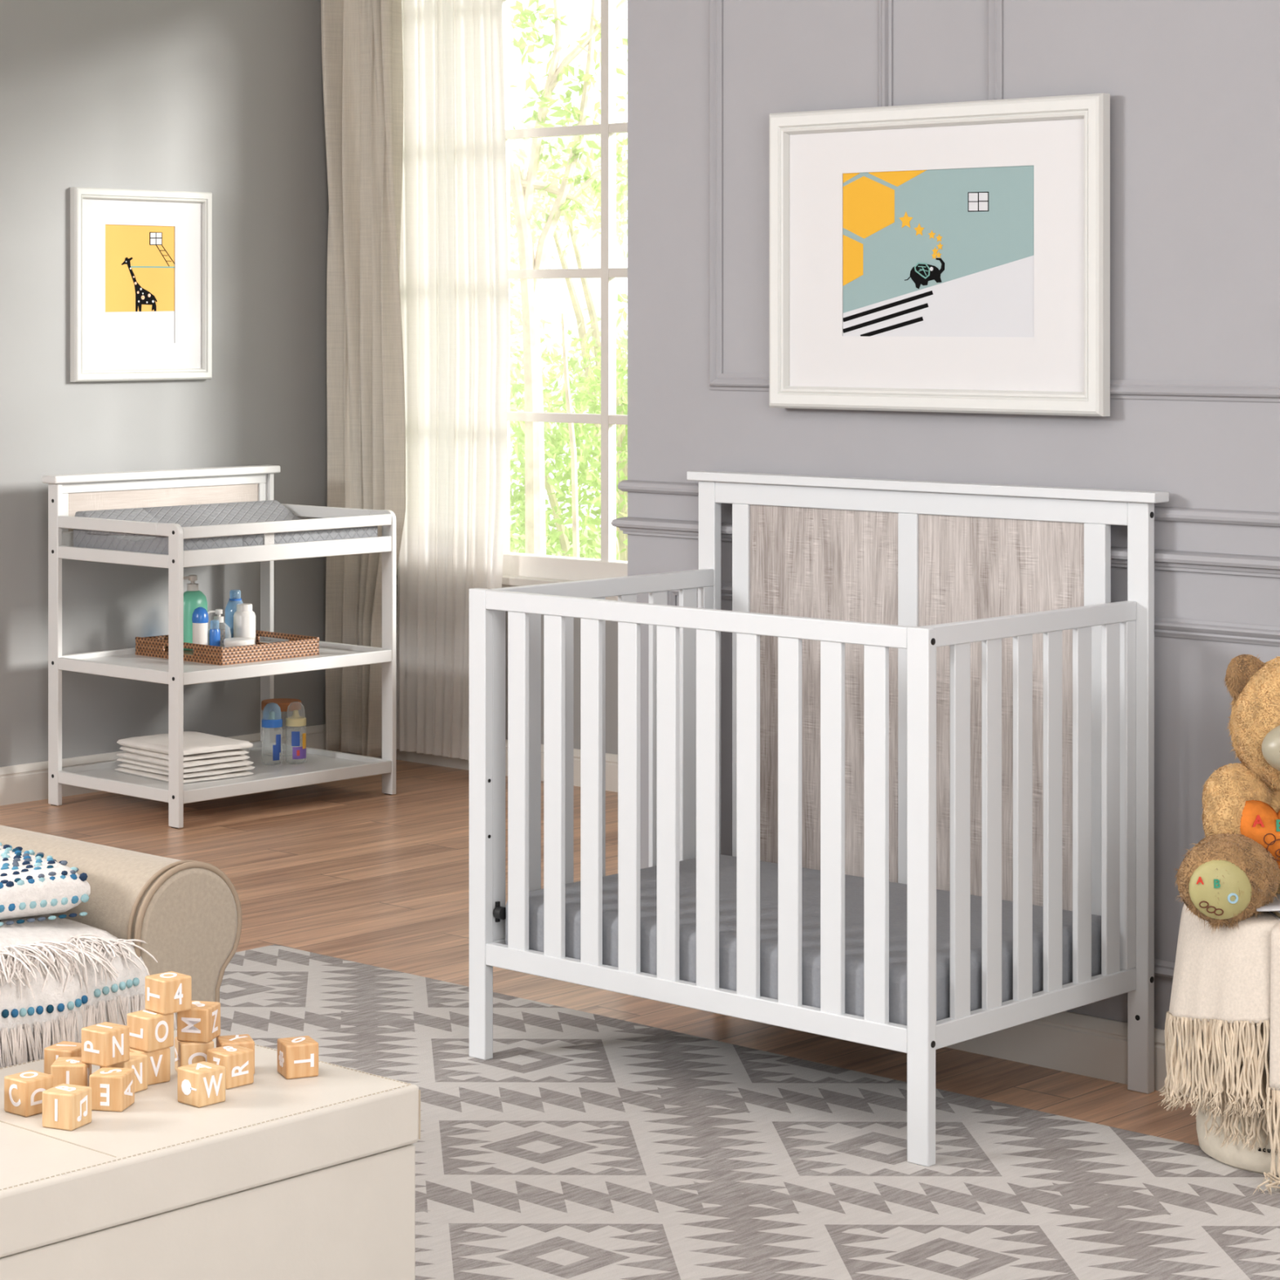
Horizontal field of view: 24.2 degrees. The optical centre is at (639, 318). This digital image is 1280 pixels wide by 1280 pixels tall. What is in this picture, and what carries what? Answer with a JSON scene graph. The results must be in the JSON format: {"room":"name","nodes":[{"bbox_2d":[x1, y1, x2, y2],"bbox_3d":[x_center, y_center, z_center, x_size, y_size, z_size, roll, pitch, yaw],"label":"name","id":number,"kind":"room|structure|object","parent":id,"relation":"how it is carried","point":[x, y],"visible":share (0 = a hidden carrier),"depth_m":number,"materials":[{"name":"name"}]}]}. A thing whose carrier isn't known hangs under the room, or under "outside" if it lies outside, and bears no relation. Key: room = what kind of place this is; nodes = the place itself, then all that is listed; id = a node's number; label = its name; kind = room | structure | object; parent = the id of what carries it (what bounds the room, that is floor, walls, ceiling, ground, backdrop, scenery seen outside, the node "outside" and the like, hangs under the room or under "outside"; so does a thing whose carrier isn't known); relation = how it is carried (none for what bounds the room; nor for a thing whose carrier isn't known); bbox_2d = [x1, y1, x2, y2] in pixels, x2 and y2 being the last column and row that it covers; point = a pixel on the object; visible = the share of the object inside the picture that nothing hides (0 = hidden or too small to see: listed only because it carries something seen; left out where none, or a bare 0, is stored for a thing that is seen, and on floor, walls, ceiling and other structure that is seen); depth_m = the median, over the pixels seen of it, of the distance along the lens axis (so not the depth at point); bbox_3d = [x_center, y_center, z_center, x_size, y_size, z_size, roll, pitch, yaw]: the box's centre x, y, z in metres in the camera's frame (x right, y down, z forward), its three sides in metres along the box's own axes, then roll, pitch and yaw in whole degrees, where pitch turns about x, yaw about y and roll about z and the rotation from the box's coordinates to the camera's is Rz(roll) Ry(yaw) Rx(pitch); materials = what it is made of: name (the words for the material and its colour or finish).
{"room":"children's room","nodes":[
{"label":"children's room","id":0,"kind":"room"},
{"bbox_2d":[0,0,328,767],"bbox_3d":[-3.567,0.025,6.812,0.120,2.750,8.330,0,0,43],"label":"wall","id":1,"kind":"structure","parent":0,"point":[224,99],"depth_m":9.00,"materials":[{"name":"grey paint"}]},
{"bbox_2d":[70,186,212,382],"bbox_3d":[-1.491,-0.100,8.952,0.030,0.573,0.513,0,0,43],"label":"framed picture","id":2,"kind":"object","parent":1,"relation":"attached to","point":[141,260],"visible":1,"depth_m":8.95,"materials":[{"name":"white"}]},
{"bbox_2d":[105,224,174,343],"bbox_3d":[-1.500,-0.102,8.951,0.003,0.360,0.268,0,0,43],"label":"art print","id":3,"kind":"object","parent":2,"relation":"attached to","point":[140,259],"depth_m":8.95,"materials":[{"name":"yellow paper"}]},
{"bbox_2d":[0,724,359,805],"bbox_3d":[-3.584,1.346,6.692,0.018,0.108,7.930,0,0,43],"label":"baseboard","id":4,"kind":"structure","parent":1,"relation":"attached to","point":[28,782],"depth_m":8.69,"materials":[{"name":"white paint"}]},
{"bbox_2d":[395,584,617,754],"bbox_3d":[0.202,0.025,8.690,2.875,2.750,0.140,0,0,43],"label":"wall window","id":5,"kind":"structure","parent":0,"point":[611,627],"depth_m":8.95,"materials":[{"name":"grey paint"}]},
{"bbox_2d":[359,739,617,791],"bbox_3d":[0.148,1.346,8.632,2.875,0.108,0.018,0,0,43],"label":"baseboard","id":6,"kind":"structure","parent":5,"relation":"attached to","point":[611,760],"depth_m":9.13,"materials":[{"name":"white paint"}]},
{"bbox_2d":[395,0,627,600],"bbox_3d":[0.071,-0.177,8.737,2.280,2.045,0.108,0,0,43],"label":"window","id":7,"kind":"structure","parent":5,"relation":"attached to","point":[519,569],"depth_m":8.91,"materials":[{"name":"white paint"}]},
{"bbox_2d":[0,754,1199,1146],"bbox_3d":[-0.281,1.450,3.782,9.020,0.100,8.330,0,0,43],"label":"floor","id":8,"kind":"structure","parent":0,"point":[349,869],"depth_m":7.29,"materials":[{"name":"brown wood"}]},
{"bbox_2d":[42,465,395,828],"bbox_3d":[-1.212,0.925,8.681,0.608,0.949,0.839,0,0,43],"label":"table","id":9,"kind":"object","parent":8,"relation":"on","point":[68,494],"visible":0.87,"depth_m":8.58,"materials":[{"name":"white paint"}]},
{"bbox_2d":[115,767,253,782],"bbox_3d":[-1.316,1.307,8.612,0.266,0.013,0.336,0,0,-43],"label":"folded cloth","id":10,"kind":"object","parent":9,"relation":"on","point":[140,773],"visible":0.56,"depth_m":8.52,"materials":[{"name":"white fabric"}]},
{"bbox_2d":[117,763,254,777],"bbox_3d":[-1.310,1.294,8.616,0.330,0.013,0.263,0,0,44],"label":"folded cloth","id":11,"kind":"object","parent":10,"relation":"on","point":[221,771],"visible":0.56,"depth_m":8.53,"materials":[{"name":"white fabric"}]},
{"bbox_2d":[116,757,253,773],"bbox_3d":[-1.313,1.279,8.616,0.268,0.015,0.326,0,0,-41],"label":"folded cloth","id":12,"kind":"object","parent":11,"relation":"on","point":[239,762],"visible":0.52,"depth_m":8.52,"materials":[{"name":"white fabric"}]},
{"bbox_2d":[115,751,249,767],"bbox_3d":[-1.321,1.262,8.611,0.257,0.016,0.327,0,0,-44],"label":"folded cloth","id":13,"kind":"object","parent":12,"relation":"on","point":[127,755],"visible":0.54,"depth_m":8.52,"materials":[{"name":"white fabric"}]},
{"bbox_2d":[119,746,248,760],"bbox_3d":[-1.318,1.246,8.614,0.256,0.015,0.321,0,0,-41],"label":"folded cloth","id":14,"kind":"object","parent":13,"relation":"on","point":[234,752],"visible":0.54,"depth_m":8.52,"materials":[{"name":"white fabric"}]},
{"bbox_2d":[116,731,253,755],"bbox_3d":[-1.316,1.226,8.611,0.258,0.024,0.327,0,0,-44],"label":"folded cloth","id":15,"kind":"object","parent":14,"relation":"on","point":[194,742],"visible":0.8,"depth_m":8.56,"materials":[{"name":"white fabric"}]},
{"bbox_2d":[73,746,369,790],"bbox_3d":[-1.210,1.319,8.679,0.566,0.010,0.771,0,0,43],"label":"shelf","id":16,"kind":"object","parent":9,"relation":"attached to","point":[319,766],"depth_m":8.59,"materials":[{"name":"white paint"}]},
{"bbox_2d":[80,640,363,671],"bbox_3d":[-1.210,0.993,8.679,0.566,0.010,0.771,0,0,43],"label":"shelf","id":17,"kind":"object","parent":9,"relation":"attached to","point":[331,655],"depth_m":8.55,"materials":[{"name":"white paint"}]},
{"bbox_2d":[73,500,377,554],"bbox_3d":[-1.200,0.606,8.656,0.494,0.108,0.746,0,0,43],"label":"changing pad","id":18,"kind":"object","parent":9,"relation":"on","point":[220,513],"visible":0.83,"depth_m":8.61,"materials":[{"name":"grey fabric"}]},
{"bbox_2d":[135,627,319,665],"bbox_3d":[-1.212,0.962,8.763,0.401,0.052,0.366,0,0,43],"label":"rattan tray","id":19,"kind":"object","parent":9,"relation":"on","point":[297,646],"visible":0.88,"depth_m":8.67,"materials":[{"name":"brown wicker"}]},
{"bbox_2d":[183,574,207,650],"bbox_3d":[-1.329,0.872,8.866,0.067,0.220,0.096,0,0,43],"label":"pump bottle","id":20,"kind":"object","parent":19,"relation":"on","point":[193,598],"visible":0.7,"depth_m":8.83,"materials":[{"name":"green plastic"}]},
{"bbox_2d":[191,607,208,652],"bbox_3d":[-1.294,0.915,8.778,0.049,0.134,0.049,0,0,43],"label":"bottle","id":21,"kind":"object","parent":19,"relation":"on","point":[200,619],"visible":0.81,"depth_m":8.76,"materials":[{"name":"white plastic"}]},
{"bbox_2d":[208,619,220,646],"bbox_3d":[-1.252,0.935,8.786,0.032,0.095,0.032,0,0,43],"label":"bottle","id":22,"kind":"object","parent":19,"relation":"on","point":[214,633],"visible":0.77,"depth_m":8.77,"materials":[{"name":"blue plastic"}]},
{"bbox_2d":[207,608,231,632],"bbox_3d":[-1.251,0.923,8.861,0.072,0.119,0.072,0,0,43],"label":"pump bottle","id":23,"kind":"object","parent":19,"relation":"on","point":[218,611],"visible":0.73,"depth_m":8.85,"materials":[{"name":"white plastic"}]},
{"bbox_2d":[224,589,243,637],"bbox_3d":[-1.216,0.899,8.964,0.063,0.166,0.063,0,0,43],"label":"bottle","id":24,"kind":"object","parent":19,"relation":"on","point":[233,599],"visible":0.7,"depth_m":8.95,"materials":[{"name":"blue plastic"}]},
{"bbox_2d":[223,637,254,647],"bbox_3d":[-1.177,0.961,8.764,0.090,0.042,0.090,0,0,43],"label":"jar","id":25,"kind":"object","parent":19,"relation":"on","point":[231,642],"visible":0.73,"depth_m":8.73,"materials":[{"name":"white plastic"}]},
{"bbox_2d":[233,603,255,644],"bbox_3d":[-1.180,0.917,8.901,0.066,0.130,0.066,0,0,43],"label":"bottle","id":26,"kind":"object","parent":19,"relation":"on","point":[244,619],"visible":0.84,"depth_m":8.88,"materials":[{"name":"white plastic"}]},
{"bbox_2d":[262,702,282,760],"bbox_3d":[-1.085,1.224,8.800,0.061,0.181,0.061,0,0,43],"label":"baby bottle","id":27,"kind":"object","parent":9,"relation":"on","point":[272,722],"visible":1,"depth_m":8.78,"materials":[{"name":"blue plastic"}]},
{"bbox_2d":[261,697,301,755],"bbox_3d":[-1.082,1.234,9.005,0.120,0.160,0.120,0,0,43],"label":"holder","id":28,"kind":"object","parent":9,"relation":"on","point":[286,704],"visible":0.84,"depth_m":8.96,"materials":[{"name":"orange plastic"}]},
{"bbox_2d":[285,701,306,762],"bbox_3d":[-1.018,1.224,8.828,0.061,0.181,0.061,0,0,43],"label":"baby bottle","id":29,"kind":"object","parent":9,"relation":"on","point":[298,753],"visible":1,"depth_m":8.80,"materials":[{"name":"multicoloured plastic"}]},
{"bbox_2d":[219,944,1279,1279],"bbox_3d":[-0.339,1.397,3.959,4.345,0.005,3.312,0,0,43],"label":"rug","id":30,"kind":"object","parent":8,"relation":"on","point":[588,1146],"visible":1,"depth_m":4.92,"materials":[{"name":"grey carpet"}]},
{"bbox_2d":[0,825,241,1025],"bbox_3d":[-1.602,1.044,3.783,1.076,0.700,1.941,0,0,43],"label":"sofa","id":31,"kind":"object","parent":30,"relation":"on","point":[187,913],"visible":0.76,"depth_m":4.08,"materials":[{"name":"fabric"}]},
{"bbox_2d":[0,914,177,1067],"bbox_3d":[-1.137,0.931,3.805,0.540,0.263,1.019,0,0,43],"label":"pillow","id":32,"kind":"object","parent":31,"relation":"on","point":[60,978],"visible":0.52,"depth_m":3.90,"materials":[{"name":"beige fabric"}]},
{"bbox_2d":[0,842,90,925],"bbox_3d":[-1.115,0.771,4.034,0.622,0.073,0.428,0,0,-34],"label":"pillow","id":33,"kind":"object","parent":32,"relation":"on","point":[31,885],"visible":1,"depth_m":4.01,"materials":[{"name":"beige fabric"}]},
{"bbox_2d":[0,1029,420,1279],"bbox_3d":[-0.789,1.172,3.475,0.457,0.446,1.030,0,0,43],"label":"storage ottoman","id":34,"kind":"object","parent":30,"relation":"on","point":[309,1178],"visible":0.69,"depth_m":3.51,"materials":[{"name":"beige leather"}]},
{"bbox_2d":[4,1070,53,1116],"bbox_3d":[-0.733,0.928,3.575,0.043,0.043,0.043,0,0,40],"label":"block","id":35,"kind":"object","parent":34,"relation":"on","point":[23,1091],"visible":0.93,"depth_m":3.56,"materials":[{"name":"brown wood"}]},
{"bbox_2d":[44,1040,81,1074],"bbox_3d":[-0.714,0.928,3.722,0.042,0.043,0.043,0,0,25],"label":"block","id":36,"kind":"object","parent":34,"relation":"on","point":[64,1048],"visible":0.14,"depth_m":3.71,"materials":[{"name":"brown wood"}]},
{"bbox_2d":[42,1083,91,1130],"bbox_3d":[-0.675,0.928,3.513,0.043,0.043,0.043,0,0,25],"label":"block","id":37,"kind":"object","parent":34,"relation":"on","point":[68,1107],"visible":1,"depth_m":3.50,"materials":[{"name":"brown wood"}]},
{"bbox_2d":[50,1057,91,1087],"bbox_3d":[-0.695,0.928,3.645,0.043,0.043,0.043,0,0,1],"label":"block","id":38,"kind":"object","parent":34,"relation":"on","point":[67,1070],"visible":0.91,"depth_m":3.62,"materials":[{"name":"brown wood"}]},
{"bbox_2d":[88,1066,134,1111],"bbox_3d":[-0.636,0.928,3.594,0.043,0.043,0.043,0,0,12],"label":"block","id":39,"kind":"object","parent":34,"relation":"on","point":[113,1089],"visible":0.98,"depth_m":3.58,"materials":[{"name":"brown wood"}]},
{"bbox_2d":[99,1052,147,1093],"bbox_3d":[-0.635,0.929,3.671,0.043,0.042,0.042,0,0,33],"label":"block","id":40,"kind":"object","parent":34,"relation":"on","point":[139,1062],"visible":0.48,"depth_m":3.66,"materials":[{"name":"brown wood"}]},
{"bbox_2d":[81,1022,129,1066],"bbox_3d":[-0.652,0.885,3.641,0.043,0.043,0.043,0,0,36],"label":"block","id":41,"kind":"object","parent":40,"relation":"on","point":[104,1044],"visible":1,"depth_m":3.63,"materials":[{"name":"brown wood"}]},
{"bbox_2d":[129,1047,170,1084],"bbox_3d":[-0.614,0.929,3.716,0.043,0.042,0.043,0,0,-39],"label":"block","id":42,"kind":"object","parent":34,"relation":"on","point":[158,1060],"visible":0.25,"depth_m":3.70,"materials":[{"name":"brown wood"}]},
{"bbox_2d":[126,1008,173,1052],"bbox_3d":[-0.610,0.885,3.714,0.043,0.043,0.043,0,0,41],"label":"block","id":43,"kind":"object","parent":42,"relation":"on","point":[149,1031],"visible":0.92,"depth_m":3.70,"materials":[{"name":"brown wood"}]},
{"bbox_2d":[145,971,191,1014],"bbox_3d":[-0.590,0.843,3.729,0.043,0.043,0.043,0,0,45],"label":"block","id":44,"kind":"object","parent":43,"relation":"on","point":[170,992],"visible":1,"depth_m":3.71,"materials":[{"name":"brown wood"}]},
{"bbox_2d":[174,1036,213,1071],"bbox_3d":[-0.562,0.929,3.758,0.043,0.042,0.043,0,0,-19],"label":"block","id":45,"kind":"object","parent":34,"relation":"on","point":[186,1053],"visible":0.59,"depth_m":3.74,"materials":[{"name":"brown wood"}]},
{"bbox_2d":[177,1000,220,1042],"bbox_3d":[-0.556,0.885,3.759,0.043,0.043,0.043,0,0,15],"label":"block","id":46,"kind":"object","parent":45,"relation":"on","point":[202,1023],"visible":0.99,"depth_m":3.74,"materials":[{"name":"brown wood"}]},
{"bbox_2d":[177,1061,225,1107],"bbox_3d":[-0.532,0.928,3.618,0.043,0.043,0.043,0,0,43],"label":"block","id":47,"kind":"object","parent":34,"relation":"on","point":[200,1084],"visible":1,"depth_m":3.60,"materials":[{"name":"brown wood"}]},
{"bbox_2d":[206,1044,253,1088],"bbox_3d":[-0.509,0.928,3.703,0.043,0.043,0.043,0,0,45],"label":"block","id":48,"kind":"object","parent":34,"relation":"on","point":[237,1061],"visible":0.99,"depth_m":3.69,"materials":[{"name":"brown wood"}]},
{"bbox_2d":[216,1034,254,1074],"bbox_3d":[-0.510,0.928,3.759,0.042,0.043,0.043,0,0,-17],"label":"block","id":49,"kind":"object","parent":34,"relation":"on","point":[242,1040],"visible":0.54,"depth_m":3.75,"materials":[{"name":"brown wood"}]},
{"bbox_2d":[277,1035,318,1079],"bbox_3d":[-0.430,0.928,3.749,0.043,0.043,0.043,0,0,-23],"label":"block","id":50,"kind":"object","parent":34,"relation":"on","point":[297,1056],"visible":1,"depth_m":3.73,"materials":[{"name":"brown wood"}]},
{"bbox_2d":[468,470,1168,1166],"bbox_3d":[0.309,0.857,5.523,1.128,1.086,0.690,0,0,43],"label":"crib","id":51,"kind":"object","parent":30,"relation":"on","point":[943,686],"visible":0.94,"depth_m":5.39,"materials":[{"name":"white paint"}]},
{"bbox_2d":[505,853,1101,1025],"bbox_3d":[0.303,1.148,5.518,0.973,0.128,0.618,0,0,43],"label":"mattress","id":52,"kind":"object","parent":51,"relation":"in","point":[854,885],"visible":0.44,"depth_m":5.35,"materials":[{"name":"grey fabric"}]},
{"bbox_2d":[1195,1031,1278,1176],"bbox_3d":[1.108,1.192,4.993,0.354,0.405,0.354,0,0,43],"label":"basket","id":53,"kind":"object","parent":30,"relation":"on","point":[1259,1162],"visible":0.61,"depth_m":4.88,"materials":[{"name":"white"}]},
{"bbox_2d":[1157,903,1279,1195],"bbox_3d":[1.120,1.190,4.864,0.529,0.427,0.313,0,0,6],"label":"throw","id":54,"kind":"object","parent":53,"relation":"on","point":[1225,988],"visible":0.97,"depth_m":4.84,"materials":[{"name":"beige fabric"}]},
{"bbox_2d":[1173,653,1279,933],"bbox_3d":[1.074,0.783,4.923,0.308,0.452,0.393,0,0,43],"label":"teddy bear","id":55,"kind":"object","parent":54,"relation":"on","point":[1233,871],"visible":1,"depth_m":4.88},
{"bbox_2d":[1267,911,1279,920],"bbox_3d":[1.138,0.971,4.893,0.206,0.014,0.156,0,0,-4],"label":"picture book","id":56,"kind":"object","parent":54,"relation":"on","point":[1276,913],"visible":0.21,"depth_m":4.87,"materials":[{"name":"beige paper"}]},
{"bbox_2d":[1256,893,1279,911],"bbox_3d":[1.118,0.959,4.913,0.220,0.007,0.160,0,0,5],"label":"magazine","id":57,"kind":"object","parent":56,"relation":"on","point":[1275,906],"visible":0.42,"depth_m":4.86,"materials":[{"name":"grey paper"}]},
{"bbox_2d":[627,0,1279,1034],"bbox_3d":[2.916,0.025,5.055,6.045,2.750,2.125,0,0,43],"label":"wall","id":58,"kind":"structure","parent":0,"point":[1193,86],"depth_m":5.59,"materials":[{"name":"grey paint"}]},
{"bbox_2d":[666,582,732,605],"bbox_3d":[0.302,0.872,6.008,0.700,0.657,0.017,0,0,43],"label":"trim","id":59,"kind":"structure","parent":58,"relation":"attached to","point":[726,588],"depth_m":6.13,"materials":[{"name":"grey paint"}]},
{"bbox_2d":[709,0,893,391],"bbox_3d":[0.315,-0.526,5.997,0.475,1.347,0.017,0,0,43],"label":"trim","id":60,"kind":"structure","parent":58,"relation":"attached to","point":[718,380],"depth_m":6.14,"materials":[{"name":"grey paint"}]},
{"bbox_2d":[768,93,1110,416],"bbox_3d":[0.559,-0.117,5.737,0.798,0.592,0.032,0,0,43],"label":"framed picture","id":61,"kind":"object","parent":58,"relation":"attached to","point":[953,256],"visible":1,"depth_m":5.72,"materials":[{"name":"white"}]},
{"bbox_2d":[843,165,1034,337],"bbox_3d":[0.570,-0.126,5.735,0.465,0.328,0.003,0,0,43],"label":"art print","id":62,"kind":"object","parent":61,"relation":"attached to","point":[929,251],"depth_m":5.73,"materials":[{"name":"teal"}]},
{"bbox_2d":[611,516,1279,577],"bbox_3d":[2.760,0.439,4.978,5.970,0.037,1.850,0,0,43],"label":"trim","id":63,"kind":"structure","parent":58,"relation":"attached to","point":[1168,560],"depth_m":5.39,"materials":[{"name":"grey paint"}]},
{"bbox_2d":[617,480,1279,526],"bbox_3d":[2.767,0.354,4.978,5.960,0.025,1.840,0,0,43],"label":"trim","id":64,"kind":"structure","parent":58,"relation":"attached to","point":[1164,513],"depth_m":5.38,"materials":[{"name":"grey paint"}]},
{"bbox_2d":[944,1011,1191,1097],"bbox_3d":[2.153,1.346,4.301,5.945,0.108,0.018,0,0,43],"label":"baseboard","id":65,"kind":"structure","parent":58,"relation":"attached to","point":[1085,1045],"depth_m":5.54,"materials":[{"name":"white paint"}]},
{"bbox_2d":[986,0,1279,401],"bbox_3d":[1.285,-0.526,5.101,1.706,1.347,0.017,0,0,43],"label":"trim","id":66,"kind":"structure","parent":58,"relation":"attached to","point":[1119,388],"depth_m":5.43,"materials":[{"name":"grey paint"}]},
{"bbox_2d":[1154,616,1279,981],"bbox_3d":[1.285,0.872,5.101,1.706,0.657,0.017,0,0,43],"label":"trim","id":67,"kind":"structure","parent":58,"relation":"attached to","point":[1163,626],"depth_m":5.35,"materials":[{"name":"grey paint"}]},
{"label":"outside","id":68,"kind":"structure","parent":0,"visible":0},
{"bbox_2d":[510,529,600,558],"bbox_3d":[3.141,1.875,15.297,20.000,0.050,13.100,0,0,43],"label":"garden","id":69,"kind":"object","parent":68,"point":[585,532],"depth_m":24.38,"materials":[{"name":"green plant"}]},
{"bbox_2d":[510,0,627,557],"bbox_3d":[-0.278,0.139,13.972,0.738,3.683,0.404,0,0,1],"label":"tree","id":70,"kind":"object","parent":69,"relation":"on","point":[522,199],"visible":0.76,"depth_m":13.97,"materials":[{"name":"green plant"}]},
{"bbox_2d":[510,293,627,560],"bbox_3d":[0.022,0.972,15.164,2.358,2.198,1.460,0,0,2],"label":"tree","id":71,"kind":"object","parent":69,"relation":"on","point":[562,535],"visible":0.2,"depth_m":15.04,"materials":[{"name":"green plant"}]},
{"bbox_2d":[510,100,627,560],"bbox_3d":[0.179,0.308,17.154,2.843,3.093,1.402,0,0,1],"label":"tree","id":72,"kind":"object","parent":69,"relation":"on","point":[593,331],"visible":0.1,"depth_m":17.15,"materials":[{"name":"green plant"}]},
{"bbox_3d":[0.079,-1.240,8.558,2.873,0.022,0.022,0,0,43],"label":"curtain rod","id":73,"kind":"object","parent":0,"visible":0},
{"bbox_2d":[320,0,405,756],"bbox_3d":[-0.871,0.070,9.385,0.361,2.600,0.109,0,0,43],"label":"linen curtain","id":74,"kind":"object","parent":73,"relation":"hanging from","point":[362,58],"visible":0.91,"depth_m":9.37,"materials":[{"name":"beige fabric"}]},
{"bbox_2d":[395,0,509,760],"bbox_3d":[-0.588,0.062,9.218,0.502,2.585,0.038,0,0,43],"label":"sheer curtain","id":75,"kind":"object","parent":73,"relation":"hanging from","point":[454,272],"visible":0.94,"depth_m":9.21,"materials":[{"name":"white fabric"}]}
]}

